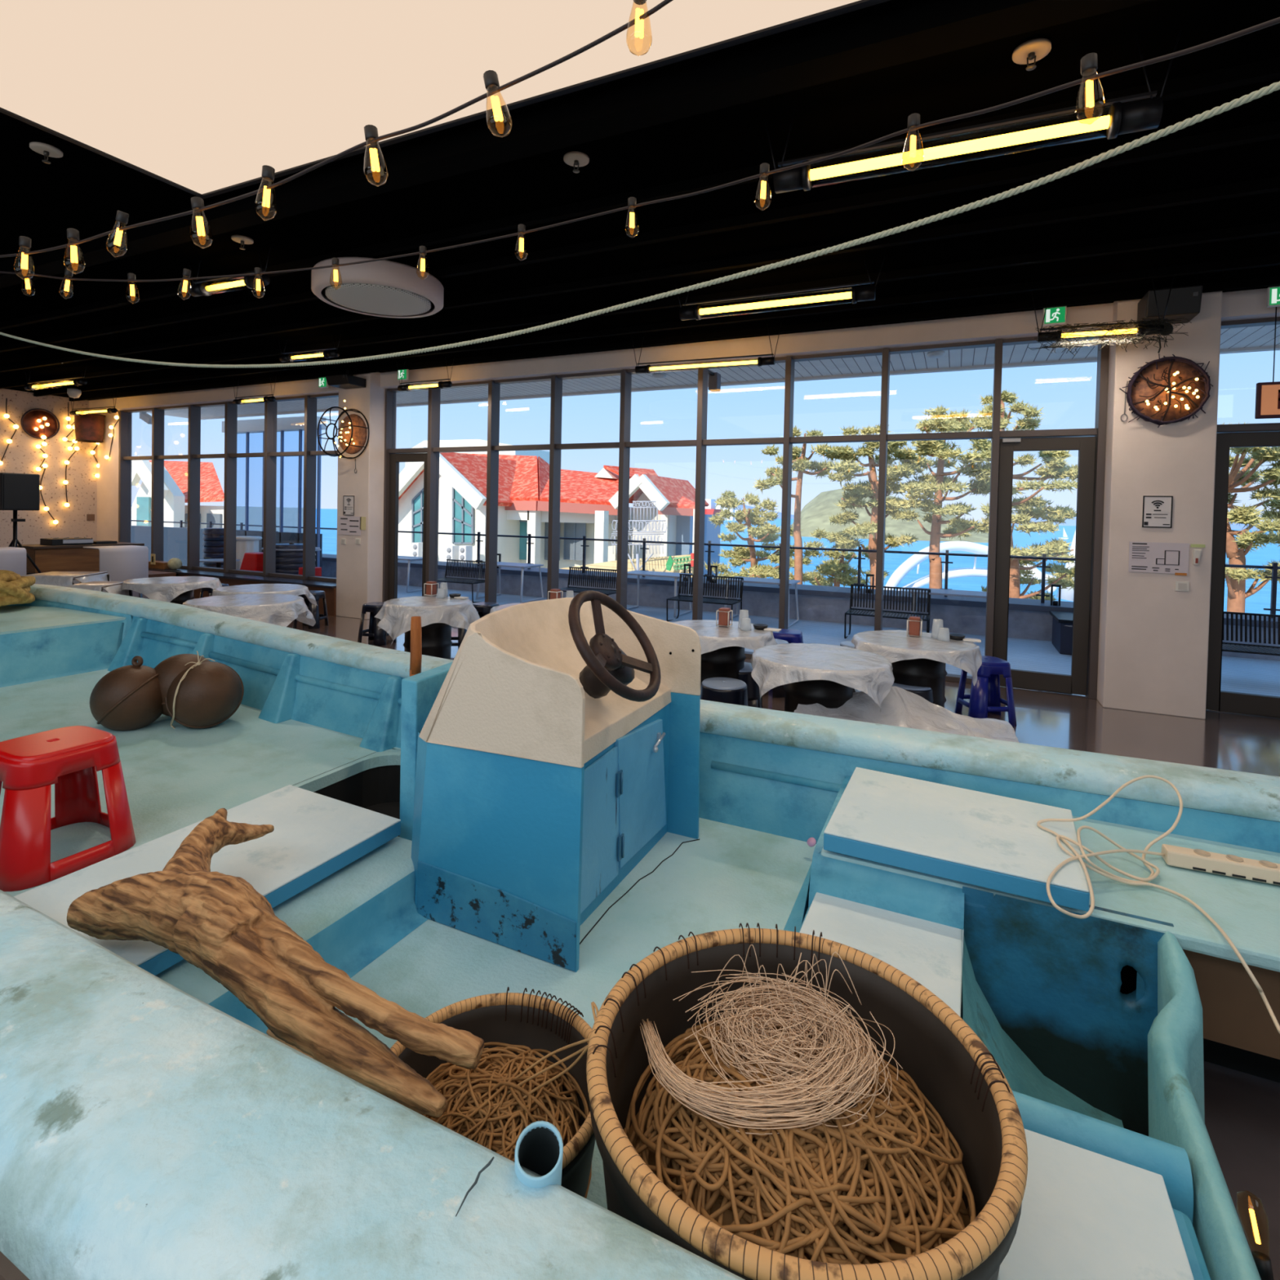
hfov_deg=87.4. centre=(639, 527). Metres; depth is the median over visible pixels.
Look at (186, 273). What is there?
bulb socket
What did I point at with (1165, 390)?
lamp
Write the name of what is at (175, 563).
shell ornament
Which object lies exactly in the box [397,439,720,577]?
building
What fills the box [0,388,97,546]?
wall
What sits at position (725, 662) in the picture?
table
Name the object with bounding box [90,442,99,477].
fairy lights
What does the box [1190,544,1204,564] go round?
thermometer
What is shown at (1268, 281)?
beam
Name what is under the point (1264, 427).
window
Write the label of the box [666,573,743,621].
bench
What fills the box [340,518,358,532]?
print
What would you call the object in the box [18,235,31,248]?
bulb socket
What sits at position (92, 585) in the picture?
tablecloth
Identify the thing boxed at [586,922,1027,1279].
basket
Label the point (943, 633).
cup
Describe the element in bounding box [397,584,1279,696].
terrace
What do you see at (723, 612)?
holder
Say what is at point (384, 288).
air conditioner
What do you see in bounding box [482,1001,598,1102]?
rope ends
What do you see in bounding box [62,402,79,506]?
fairy lights
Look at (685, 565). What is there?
lamp
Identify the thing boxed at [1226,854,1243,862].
socket
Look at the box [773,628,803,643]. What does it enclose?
plastic stool
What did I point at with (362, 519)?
note
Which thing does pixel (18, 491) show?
loudspeaker
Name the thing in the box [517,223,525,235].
bulb socket
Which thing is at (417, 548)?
outdoor unit
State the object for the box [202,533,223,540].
stool
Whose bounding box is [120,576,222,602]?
tablecloth
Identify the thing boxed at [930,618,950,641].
cup stack
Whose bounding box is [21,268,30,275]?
bulb socket
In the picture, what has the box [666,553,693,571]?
sign
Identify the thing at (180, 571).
sill
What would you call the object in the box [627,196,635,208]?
bulb socket
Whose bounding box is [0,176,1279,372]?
beam
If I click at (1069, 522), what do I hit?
hill
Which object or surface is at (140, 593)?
plastic stool
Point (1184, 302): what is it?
ceiling speaker
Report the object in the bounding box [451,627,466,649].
plastic stool
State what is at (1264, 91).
rope
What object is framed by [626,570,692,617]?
table
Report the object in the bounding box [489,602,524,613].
tablecloth
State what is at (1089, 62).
bulb socket
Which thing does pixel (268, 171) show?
bulb socket
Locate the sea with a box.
[131,505,1279,614]
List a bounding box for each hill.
[715,502,794,519]
[791,488,988,542]
[1011,511,1260,529]
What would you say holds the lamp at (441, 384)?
hanging from the ceiling
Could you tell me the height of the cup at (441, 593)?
0.085 m
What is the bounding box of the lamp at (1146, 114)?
[764,26,1182,193]
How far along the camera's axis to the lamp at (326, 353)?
7.42 m
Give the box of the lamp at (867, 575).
[865,573,874,593]
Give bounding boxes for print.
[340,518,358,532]
[1131,542,1179,571]
[1143,510,1169,524]
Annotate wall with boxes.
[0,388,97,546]
[96,410,132,542]
[321,553,1279,661]
[336,372,396,619]
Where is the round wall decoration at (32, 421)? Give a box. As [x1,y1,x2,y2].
[20,408,59,439]
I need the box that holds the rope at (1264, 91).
[0,80,1279,368]
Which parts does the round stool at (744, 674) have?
seat, leg, leg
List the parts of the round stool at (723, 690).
seat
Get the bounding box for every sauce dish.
[448,593,461,597]
[752,623,768,630]
[949,633,964,639]
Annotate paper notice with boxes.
[338,515,360,535]
[1128,541,1189,574]
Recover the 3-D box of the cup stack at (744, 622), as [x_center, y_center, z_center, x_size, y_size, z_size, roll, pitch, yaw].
[0.765,0.672,4.873,0.083,0.130,0.171,1,1,-3]
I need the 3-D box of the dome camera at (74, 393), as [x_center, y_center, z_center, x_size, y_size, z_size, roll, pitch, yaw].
[-9.356,-2.227,11.065,0.180,0.175,0.177,2,1,25]
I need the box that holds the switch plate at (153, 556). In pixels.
[151,553,155,564]
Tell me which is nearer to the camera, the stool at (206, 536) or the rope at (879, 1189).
the rope at (879, 1189)
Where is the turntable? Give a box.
[93,540,117,544]
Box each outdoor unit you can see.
[412,542,422,556]
[445,545,458,562]
[458,545,472,563]
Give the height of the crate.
0.550 m
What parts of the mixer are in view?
silver panel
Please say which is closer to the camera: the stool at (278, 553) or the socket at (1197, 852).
the socket at (1197, 852)
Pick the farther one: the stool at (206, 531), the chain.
the stool at (206, 531)
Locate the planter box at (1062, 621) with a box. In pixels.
[1049,610,1073,654]
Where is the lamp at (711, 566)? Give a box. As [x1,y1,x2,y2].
[710,565,717,582]
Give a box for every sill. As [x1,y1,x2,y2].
[148,568,336,588]
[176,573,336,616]
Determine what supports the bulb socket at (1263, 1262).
attached to the string light bulb
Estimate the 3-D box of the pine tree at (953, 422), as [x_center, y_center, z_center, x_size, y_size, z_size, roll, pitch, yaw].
[7.119,3.352,16.034,2.784,12.833,3.623,2,1,20]
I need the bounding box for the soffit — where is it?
[146,324,1279,417]
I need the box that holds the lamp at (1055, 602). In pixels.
[1050,583,1061,605]
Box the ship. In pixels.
[705,498,721,515]
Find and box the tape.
[1174,572,1186,575]
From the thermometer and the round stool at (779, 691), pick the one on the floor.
the round stool at (779, 691)
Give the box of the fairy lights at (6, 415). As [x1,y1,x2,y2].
[0,398,18,465]
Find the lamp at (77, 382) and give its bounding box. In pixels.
[23,364,87,390]
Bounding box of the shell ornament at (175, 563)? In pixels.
[167,557,182,569]
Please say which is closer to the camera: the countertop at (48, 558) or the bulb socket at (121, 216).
the bulb socket at (121, 216)
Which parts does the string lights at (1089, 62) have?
bulb glass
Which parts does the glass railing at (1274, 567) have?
post, post, post, post, post, post, handrail, post, post, post, post, post, post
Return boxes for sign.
[318,377,328,388]
[342,495,355,515]
[397,368,408,380]
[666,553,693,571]
[1042,306,1066,325]
[1142,495,1173,528]
[1254,306,1279,418]
[1266,285,1279,307]
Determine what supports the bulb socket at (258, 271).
attached to the string lights at (1089, 62)
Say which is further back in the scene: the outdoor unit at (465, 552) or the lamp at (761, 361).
the outdoor unit at (465, 552)
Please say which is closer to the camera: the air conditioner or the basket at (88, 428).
the air conditioner
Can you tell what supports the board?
on the fishing boat
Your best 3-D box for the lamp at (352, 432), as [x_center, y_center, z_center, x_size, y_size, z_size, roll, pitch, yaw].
[-4.090,-1.354,9.179,0.699,0.802,0.355,2,1,25]
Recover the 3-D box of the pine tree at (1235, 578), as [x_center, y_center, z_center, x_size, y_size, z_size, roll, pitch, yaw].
[11.206,3.928,12.408,3.807,12.008,2.101,0,2,-43]
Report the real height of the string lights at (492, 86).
1.094 m
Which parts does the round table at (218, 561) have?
stem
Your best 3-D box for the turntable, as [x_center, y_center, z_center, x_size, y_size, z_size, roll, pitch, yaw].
[-8.898,0.244,11.073,0.280,0.044,0.300,2,1,25]
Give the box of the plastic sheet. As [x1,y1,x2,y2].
[794,686,1018,742]
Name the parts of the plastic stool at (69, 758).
leg, seat, leg, leg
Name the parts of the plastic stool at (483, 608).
leg, seat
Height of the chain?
0.336 m
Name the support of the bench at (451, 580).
on the terrace
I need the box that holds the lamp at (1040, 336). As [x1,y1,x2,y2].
[1031,275,1174,342]
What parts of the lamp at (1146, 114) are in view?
glowing rod, rail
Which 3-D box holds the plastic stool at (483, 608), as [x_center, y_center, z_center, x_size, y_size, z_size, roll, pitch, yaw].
[-1.825,1.121,7.895,0.360,0.450,0.360,2,1,20]
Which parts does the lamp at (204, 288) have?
glowing rod, rail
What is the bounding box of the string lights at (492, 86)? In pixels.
[0,0,672,279]
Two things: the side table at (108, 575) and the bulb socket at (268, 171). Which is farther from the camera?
the side table at (108, 575)
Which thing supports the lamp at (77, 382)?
hanging from the ceiling
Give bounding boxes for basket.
[74,413,105,443]
[390,986,595,1197]
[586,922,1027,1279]
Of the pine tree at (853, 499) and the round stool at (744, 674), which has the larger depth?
the pine tree at (853, 499)
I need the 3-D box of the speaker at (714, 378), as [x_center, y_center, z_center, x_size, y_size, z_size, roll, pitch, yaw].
[0.828,-1.706,7.752,0.110,0.200,0.360,2,1,25]
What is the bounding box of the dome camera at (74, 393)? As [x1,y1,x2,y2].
[66,386,81,398]
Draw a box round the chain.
[1120,381,1128,422]
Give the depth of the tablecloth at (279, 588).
6.63 m
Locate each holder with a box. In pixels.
[423,581,439,595]
[547,588,563,599]
[715,607,733,626]
[906,616,922,637]
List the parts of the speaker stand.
leg, clamp knob, leg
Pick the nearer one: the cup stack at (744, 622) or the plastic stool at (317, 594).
the cup stack at (744, 622)
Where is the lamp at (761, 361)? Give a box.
[631,322,782,373]
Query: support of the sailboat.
on the sea
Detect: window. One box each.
[118,392,338,582]
[382,334,1110,699]
[1216,316,1279,433]
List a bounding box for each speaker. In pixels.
[325,369,365,389]
[708,369,720,391]
[1137,284,1203,324]
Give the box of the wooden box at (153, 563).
[148,553,170,568]
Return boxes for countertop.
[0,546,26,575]
[11,542,144,574]
[83,545,148,598]
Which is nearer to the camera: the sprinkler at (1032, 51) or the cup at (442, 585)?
the sprinkler at (1032, 51)
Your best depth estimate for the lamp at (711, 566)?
10.87 m
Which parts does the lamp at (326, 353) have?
glowing rod, rail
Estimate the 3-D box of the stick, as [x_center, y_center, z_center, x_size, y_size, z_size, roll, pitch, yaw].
[-0.522,0.944,1.164,0.359,0.061,0.059,2,1,19]
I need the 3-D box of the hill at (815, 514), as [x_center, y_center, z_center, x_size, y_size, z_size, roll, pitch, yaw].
[141.221,-8.870,397.706,128.139,29.206,120.000,2,1,25]
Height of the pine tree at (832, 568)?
9.706 m
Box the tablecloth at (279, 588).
[211,583,317,605]
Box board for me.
[997,1128,1194,1279]
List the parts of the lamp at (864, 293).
glowing rod, rail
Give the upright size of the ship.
33.000 m
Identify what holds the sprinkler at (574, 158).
attached to the ceiling
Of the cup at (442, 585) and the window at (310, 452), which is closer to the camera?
the cup at (442, 585)
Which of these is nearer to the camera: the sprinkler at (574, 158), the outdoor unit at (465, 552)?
the sprinkler at (574, 158)
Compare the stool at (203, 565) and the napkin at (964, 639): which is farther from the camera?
the stool at (203, 565)
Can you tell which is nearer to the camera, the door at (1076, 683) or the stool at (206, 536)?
the door at (1076, 683)
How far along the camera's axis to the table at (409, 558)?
12.60 m
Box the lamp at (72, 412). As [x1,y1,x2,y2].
[69,390,117,415]
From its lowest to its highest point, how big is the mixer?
0.114 m
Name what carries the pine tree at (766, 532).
on the ground
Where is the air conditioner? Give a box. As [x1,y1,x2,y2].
[311,257,444,318]
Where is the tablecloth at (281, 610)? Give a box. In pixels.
[182,593,315,626]
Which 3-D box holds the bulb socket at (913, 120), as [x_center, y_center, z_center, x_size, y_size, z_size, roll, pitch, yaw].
[0.717,-1.061,1.751,0.030,0.032,0.030,2,1,25]
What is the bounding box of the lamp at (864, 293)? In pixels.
[675,257,884,320]
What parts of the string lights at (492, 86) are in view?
bulb glass, bulb glass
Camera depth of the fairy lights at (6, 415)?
11.39 m
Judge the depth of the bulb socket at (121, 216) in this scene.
2.24 m
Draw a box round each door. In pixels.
[387,453,427,599]
[992,436,1095,695]
[1205,431,1279,718]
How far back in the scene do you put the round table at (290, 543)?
11.29 m
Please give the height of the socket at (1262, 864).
0.003 m
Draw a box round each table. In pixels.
[71,572,109,584]
[101,582,131,595]
[147,590,195,604]
[200,558,239,568]
[262,542,319,550]
[395,605,452,659]
[397,555,422,592]
[475,561,543,603]
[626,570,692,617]
[699,646,746,695]
[724,576,799,627]
[782,680,855,712]
[888,647,946,707]
[910,586,986,616]
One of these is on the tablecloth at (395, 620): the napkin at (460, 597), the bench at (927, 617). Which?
the napkin at (460, 597)
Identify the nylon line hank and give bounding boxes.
[640,944,902,1134]
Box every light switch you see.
[341,537,346,544]
[355,537,360,544]
[1174,581,1189,591]
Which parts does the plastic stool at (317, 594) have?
leg, leg, leg, seat, leg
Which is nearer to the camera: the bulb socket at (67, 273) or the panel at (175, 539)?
the bulb socket at (67, 273)
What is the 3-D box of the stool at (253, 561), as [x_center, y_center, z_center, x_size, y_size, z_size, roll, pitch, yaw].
[-6.727,0.799,11.755,0.472,0.720,0.393,2,1,25]
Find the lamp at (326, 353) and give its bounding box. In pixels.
[278,333,341,362]
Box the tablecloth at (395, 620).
[374,595,479,644]
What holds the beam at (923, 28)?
attached to the ceiling
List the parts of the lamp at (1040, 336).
glowing rod, rail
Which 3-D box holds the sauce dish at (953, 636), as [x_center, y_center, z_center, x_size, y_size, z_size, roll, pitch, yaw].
[2.192,0.758,4.634,0.110,0.028,0.108,2,1,25]
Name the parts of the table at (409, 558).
leg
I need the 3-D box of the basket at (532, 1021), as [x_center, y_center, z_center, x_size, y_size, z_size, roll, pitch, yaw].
[-0.274,1.101,1.216,0.430,0.252,0.430,1,1,8]
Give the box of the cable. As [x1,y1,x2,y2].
[1036,775,1279,1034]
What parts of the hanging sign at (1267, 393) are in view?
frame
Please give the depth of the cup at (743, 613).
4.89 m
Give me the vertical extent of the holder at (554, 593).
0.133 m
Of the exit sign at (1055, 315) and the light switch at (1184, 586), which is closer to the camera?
the light switch at (1184, 586)
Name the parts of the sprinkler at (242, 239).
plate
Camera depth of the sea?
180.99 m
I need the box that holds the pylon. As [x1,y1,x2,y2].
[1056,529,1075,601]
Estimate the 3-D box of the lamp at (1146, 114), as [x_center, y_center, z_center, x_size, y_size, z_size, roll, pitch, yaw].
[1.310,-1.725,2.842,1.592,0.366,0.123,2,1,24]
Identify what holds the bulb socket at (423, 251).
attached to the string lights at (1089, 62)
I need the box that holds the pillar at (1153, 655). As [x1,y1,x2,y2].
[1097,291,1222,719]
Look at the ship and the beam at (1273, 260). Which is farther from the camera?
the ship
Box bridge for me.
[883,541,1057,594]
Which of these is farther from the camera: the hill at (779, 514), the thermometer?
the hill at (779, 514)
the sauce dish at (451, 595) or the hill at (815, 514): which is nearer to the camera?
the sauce dish at (451, 595)
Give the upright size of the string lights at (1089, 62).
1.040 m
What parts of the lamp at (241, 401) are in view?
glowing rod, rail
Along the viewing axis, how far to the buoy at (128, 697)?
3.46 m
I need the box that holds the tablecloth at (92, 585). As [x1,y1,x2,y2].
[62,581,129,595]
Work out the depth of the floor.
4.62 m
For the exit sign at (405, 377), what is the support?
hanging from the ceiling
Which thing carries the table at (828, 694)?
on the floor
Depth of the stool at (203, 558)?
13.33 m
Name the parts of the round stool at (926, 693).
seat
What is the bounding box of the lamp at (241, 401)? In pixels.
[232,374,276,404]
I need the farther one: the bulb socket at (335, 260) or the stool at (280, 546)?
the stool at (280, 546)
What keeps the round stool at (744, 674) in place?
on the floor
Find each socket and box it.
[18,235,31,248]
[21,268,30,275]
[64,268,73,276]
[66,227,79,241]
[115,210,128,224]
[127,272,135,279]
[182,268,191,277]
[191,196,204,213]
[254,266,262,275]
[261,164,275,182]
[332,257,338,266]
[364,124,378,144]
[419,245,426,255]
[483,70,499,91]
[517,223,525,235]
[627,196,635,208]
[633,0,646,4]
[759,163,769,177]
[907,113,919,131]
[1080,53,1097,75]
[1193,848,1210,856]
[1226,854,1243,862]
[1251,1251,1274,1279]
[1258,860,1277,868]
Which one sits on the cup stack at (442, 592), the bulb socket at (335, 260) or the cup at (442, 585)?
the cup at (442, 585)
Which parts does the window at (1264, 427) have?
frame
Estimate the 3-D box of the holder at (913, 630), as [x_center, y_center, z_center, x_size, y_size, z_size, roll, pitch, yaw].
[1.941,0.699,4.730,0.098,0.133,0.097,2,1,25]
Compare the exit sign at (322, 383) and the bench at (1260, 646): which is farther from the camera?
the exit sign at (322, 383)
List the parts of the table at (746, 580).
leg, leg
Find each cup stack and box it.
[436,582,448,598]
[565,590,573,597]
[737,609,751,631]
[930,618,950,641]
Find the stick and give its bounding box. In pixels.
[266,1028,428,1115]
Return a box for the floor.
[286,615,1279,1279]
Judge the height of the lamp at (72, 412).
0.381 m
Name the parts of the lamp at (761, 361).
glowing rod, rail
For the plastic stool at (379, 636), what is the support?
on the floor
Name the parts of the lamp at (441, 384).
glowing rod, rail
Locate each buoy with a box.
[89,655,163,730]
[154,653,209,716]
[164,661,244,728]
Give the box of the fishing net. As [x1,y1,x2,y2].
[1027,317,1191,355]
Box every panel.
[0,0,890,199]
[131,525,204,566]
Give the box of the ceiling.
[0,0,1279,400]
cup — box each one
[436,588,445,598]
[440,582,448,596]
[737,609,748,628]
[740,617,751,631]
[930,618,943,639]
[937,626,950,641]
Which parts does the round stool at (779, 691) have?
leg, seat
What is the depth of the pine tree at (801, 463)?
17.33 m
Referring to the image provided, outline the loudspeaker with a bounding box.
[0,472,39,511]
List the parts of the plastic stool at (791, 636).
seat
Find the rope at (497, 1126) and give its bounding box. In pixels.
[422,1042,591,1198]
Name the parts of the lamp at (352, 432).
amber dish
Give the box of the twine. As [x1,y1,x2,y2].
[170,650,215,728]
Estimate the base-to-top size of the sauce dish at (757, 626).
0.028 m
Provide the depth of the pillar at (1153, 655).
5.47 m
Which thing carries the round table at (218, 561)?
on the terrace
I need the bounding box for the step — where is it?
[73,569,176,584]
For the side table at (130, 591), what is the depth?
6.78 m
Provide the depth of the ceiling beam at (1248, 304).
7.13 m
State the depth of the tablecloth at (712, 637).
4.64 m
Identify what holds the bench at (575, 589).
on the terrace
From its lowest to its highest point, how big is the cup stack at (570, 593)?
0.130 m
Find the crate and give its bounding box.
[298,566,321,576]
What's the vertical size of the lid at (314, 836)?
0.052 m
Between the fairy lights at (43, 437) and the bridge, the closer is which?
the fairy lights at (43, 437)
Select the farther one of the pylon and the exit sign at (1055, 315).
the pylon
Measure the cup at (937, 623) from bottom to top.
0.130 m
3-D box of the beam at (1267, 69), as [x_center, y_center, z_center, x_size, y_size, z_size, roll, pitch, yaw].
[-2.367,-2.018,5.049,20.700,0.060,0.050,2,1,25]
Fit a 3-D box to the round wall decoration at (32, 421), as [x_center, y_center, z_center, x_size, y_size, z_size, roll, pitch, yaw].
[-10.566,-1.829,11.809,0.100,0.540,0.560,2,1,25]
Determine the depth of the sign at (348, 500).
9.38 m
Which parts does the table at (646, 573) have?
leg, leg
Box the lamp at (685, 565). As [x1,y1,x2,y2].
[684,564,690,581]
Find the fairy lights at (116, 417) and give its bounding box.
[104,409,119,458]
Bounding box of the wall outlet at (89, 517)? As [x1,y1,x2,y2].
[86,514,94,520]
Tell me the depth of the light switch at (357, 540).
9.29 m
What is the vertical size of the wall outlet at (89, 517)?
0.120 m
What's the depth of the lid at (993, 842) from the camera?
1.98 m
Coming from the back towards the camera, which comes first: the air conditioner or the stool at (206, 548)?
the stool at (206, 548)
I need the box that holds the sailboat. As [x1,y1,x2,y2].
[1057,528,1068,539]
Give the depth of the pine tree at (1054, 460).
15.44 m
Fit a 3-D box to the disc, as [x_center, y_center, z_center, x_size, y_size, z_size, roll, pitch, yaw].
[0.634,1.162,2.473,0.034,0.026,0.030,2,1,25]
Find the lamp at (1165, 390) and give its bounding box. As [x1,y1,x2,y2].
[1119,353,1213,427]
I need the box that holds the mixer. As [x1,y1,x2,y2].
[40,537,93,545]
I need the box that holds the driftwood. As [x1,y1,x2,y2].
[66,808,484,1117]
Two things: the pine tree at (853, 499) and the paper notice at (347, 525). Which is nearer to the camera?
the paper notice at (347, 525)
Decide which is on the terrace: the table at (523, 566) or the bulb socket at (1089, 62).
the table at (523, 566)
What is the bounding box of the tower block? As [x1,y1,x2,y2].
[727,507,734,519]
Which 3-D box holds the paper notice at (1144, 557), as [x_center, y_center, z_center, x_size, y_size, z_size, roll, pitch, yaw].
[4.230,0.246,5.460,0.395,0.250,0.008,2,1,25]
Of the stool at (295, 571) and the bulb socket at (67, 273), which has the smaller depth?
the bulb socket at (67, 273)
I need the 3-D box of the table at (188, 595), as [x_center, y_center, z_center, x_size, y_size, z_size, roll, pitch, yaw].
[-5.067,0.930,7.234,0.840,0.720,0.840,2,1,25]
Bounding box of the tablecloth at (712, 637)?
[671,619,777,653]
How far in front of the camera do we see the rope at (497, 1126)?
1.21 m
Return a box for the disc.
[807,837,816,846]
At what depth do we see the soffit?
8.42 m
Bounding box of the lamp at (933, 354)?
[927,351,945,358]
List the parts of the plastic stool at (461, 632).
leg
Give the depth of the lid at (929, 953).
1.75 m
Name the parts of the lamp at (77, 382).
glowing rod, rail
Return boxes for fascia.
[200,345,1279,419]
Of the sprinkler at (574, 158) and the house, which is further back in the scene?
the house
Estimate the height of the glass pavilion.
3.360 m
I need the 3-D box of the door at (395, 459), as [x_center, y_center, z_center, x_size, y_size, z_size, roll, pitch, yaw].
[-3.225,0.119,9.398,0.750,2.318,0.060,2,1,25]
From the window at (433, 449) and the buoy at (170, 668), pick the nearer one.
the buoy at (170, 668)
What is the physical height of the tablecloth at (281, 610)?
0.336 m
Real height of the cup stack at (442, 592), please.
0.130 m
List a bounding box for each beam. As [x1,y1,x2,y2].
[0,0,1155,288]
[0,57,1279,329]
[0,120,1279,352]
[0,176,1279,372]
[0,221,1279,388]
[33,253,1279,396]
[69,275,1279,401]
[88,288,1279,410]
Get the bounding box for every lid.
[13,784,400,975]
[799,892,964,1017]
[823,767,1089,911]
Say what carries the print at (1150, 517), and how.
attached to the sign at (1157, 509)
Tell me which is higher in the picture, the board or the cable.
the cable
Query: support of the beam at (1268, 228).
attached to the ceiling
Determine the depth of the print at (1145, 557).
5.47 m
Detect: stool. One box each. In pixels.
[0,725,135,891]
[131,590,142,598]
[199,583,229,598]
[202,528,223,533]
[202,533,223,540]
[202,539,223,546]
[202,546,223,551]
[202,551,223,558]
[202,558,223,564]
[202,564,223,568]
[240,551,262,571]
[275,543,315,551]
[275,550,315,556]
[275,556,315,562]
[275,562,315,568]
[275,568,298,574]
[292,590,328,628]
[357,601,396,645]
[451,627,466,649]
[472,601,499,617]
[700,677,747,706]
[737,662,762,708]
[753,638,788,697]
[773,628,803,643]
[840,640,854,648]
[892,682,933,703]
[954,655,1016,726]
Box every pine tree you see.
[703,489,804,579]
[753,425,854,584]
[802,527,890,586]
[819,423,924,589]
[887,401,1015,588]
[966,389,1078,600]
[1217,421,1279,613]
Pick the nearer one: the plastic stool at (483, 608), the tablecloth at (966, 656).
the tablecloth at (966, 656)
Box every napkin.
[453,596,469,599]
[764,627,781,631]
[963,638,981,642]
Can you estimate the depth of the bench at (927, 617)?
8.80 m
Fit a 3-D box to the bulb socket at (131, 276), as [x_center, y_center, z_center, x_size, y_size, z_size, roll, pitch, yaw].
[-2.409,-1.185,3.170,0.033,0.035,0.030,2,1,25]
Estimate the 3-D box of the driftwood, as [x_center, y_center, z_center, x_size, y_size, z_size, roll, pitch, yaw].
[-0.747,0.877,1.499,1.193,0.183,0.464,2,1,25]
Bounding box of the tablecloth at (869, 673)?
[751,643,894,707]
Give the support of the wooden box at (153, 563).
on the sill at (180, 571)
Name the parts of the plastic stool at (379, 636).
leg, leg, seat, leg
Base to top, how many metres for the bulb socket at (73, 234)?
0.039 m
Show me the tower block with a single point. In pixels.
(732, 510)
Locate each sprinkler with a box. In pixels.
[29,142,62,164]
[231,235,253,249]
[563,151,589,173]
[1012,37,1051,71]
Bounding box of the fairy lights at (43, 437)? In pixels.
[35,420,57,524]
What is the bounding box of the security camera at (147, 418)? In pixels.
[139,411,151,424]
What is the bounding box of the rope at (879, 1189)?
[623,1014,976,1264]
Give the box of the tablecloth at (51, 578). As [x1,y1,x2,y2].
[20,571,110,586]
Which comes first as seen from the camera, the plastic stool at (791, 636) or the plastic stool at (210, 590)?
the plastic stool at (791, 636)
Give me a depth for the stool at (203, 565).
13.35 m
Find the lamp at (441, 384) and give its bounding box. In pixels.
[396,355,454,391]
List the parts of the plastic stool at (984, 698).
leg, leg, leg, seat, leg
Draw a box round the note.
[360,516,365,529]
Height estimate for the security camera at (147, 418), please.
0.336 m
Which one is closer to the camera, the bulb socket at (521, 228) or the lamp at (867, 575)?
the bulb socket at (521, 228)
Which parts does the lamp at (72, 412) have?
glowing rod, rail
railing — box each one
[131,520,1279,617]
[610,500,666,570]
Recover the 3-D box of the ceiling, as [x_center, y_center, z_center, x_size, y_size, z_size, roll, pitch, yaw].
[-3.310,-2.101,3.044,20.700,0.150,11.720,2,1,25]
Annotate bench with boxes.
[437,559,485,603]
[558,566,616,595]
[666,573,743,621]
[844,584,930,638]
[1222,611,1279,656]
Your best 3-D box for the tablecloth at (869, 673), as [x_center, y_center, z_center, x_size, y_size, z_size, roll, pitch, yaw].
[1.075,0.875,3.991,0.822,0.227,0.821,1,1,11]
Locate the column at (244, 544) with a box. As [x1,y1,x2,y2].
[235,536,262,569]
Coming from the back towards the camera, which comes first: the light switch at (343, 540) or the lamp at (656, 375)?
the light switch at (343, 540)
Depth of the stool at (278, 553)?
11.26 m
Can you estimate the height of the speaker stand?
1.390 m
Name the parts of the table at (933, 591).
leg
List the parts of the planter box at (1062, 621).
lid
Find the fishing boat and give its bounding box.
[0,569,1279,1279]
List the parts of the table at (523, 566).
leg, leg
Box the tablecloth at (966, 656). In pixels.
[851,630,982,685]
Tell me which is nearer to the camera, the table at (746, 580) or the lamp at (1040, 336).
the lamp at (1040, 336)
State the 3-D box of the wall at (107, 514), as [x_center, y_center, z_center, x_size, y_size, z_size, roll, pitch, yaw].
[-9.872,-0.666,12.560,0.800,3.480,0.180,2,1,25]
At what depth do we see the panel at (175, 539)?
15.88 m
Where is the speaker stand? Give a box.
[8,510,41,573]
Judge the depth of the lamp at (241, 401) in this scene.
9.76 m
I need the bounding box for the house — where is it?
[131,455,303,533]
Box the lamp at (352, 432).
[316,400,369,458]
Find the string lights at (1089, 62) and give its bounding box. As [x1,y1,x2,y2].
[0,17,1279,302]
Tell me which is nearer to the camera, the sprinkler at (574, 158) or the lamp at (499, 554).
the sprinkler at (574, 158)
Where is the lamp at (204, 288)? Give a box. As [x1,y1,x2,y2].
[188,246,271,297]
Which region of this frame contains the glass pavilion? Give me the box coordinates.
[222,416,326,567]
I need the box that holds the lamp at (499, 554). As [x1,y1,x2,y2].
[497,553,501,568]
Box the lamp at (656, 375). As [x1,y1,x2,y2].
[652,373,666,379]

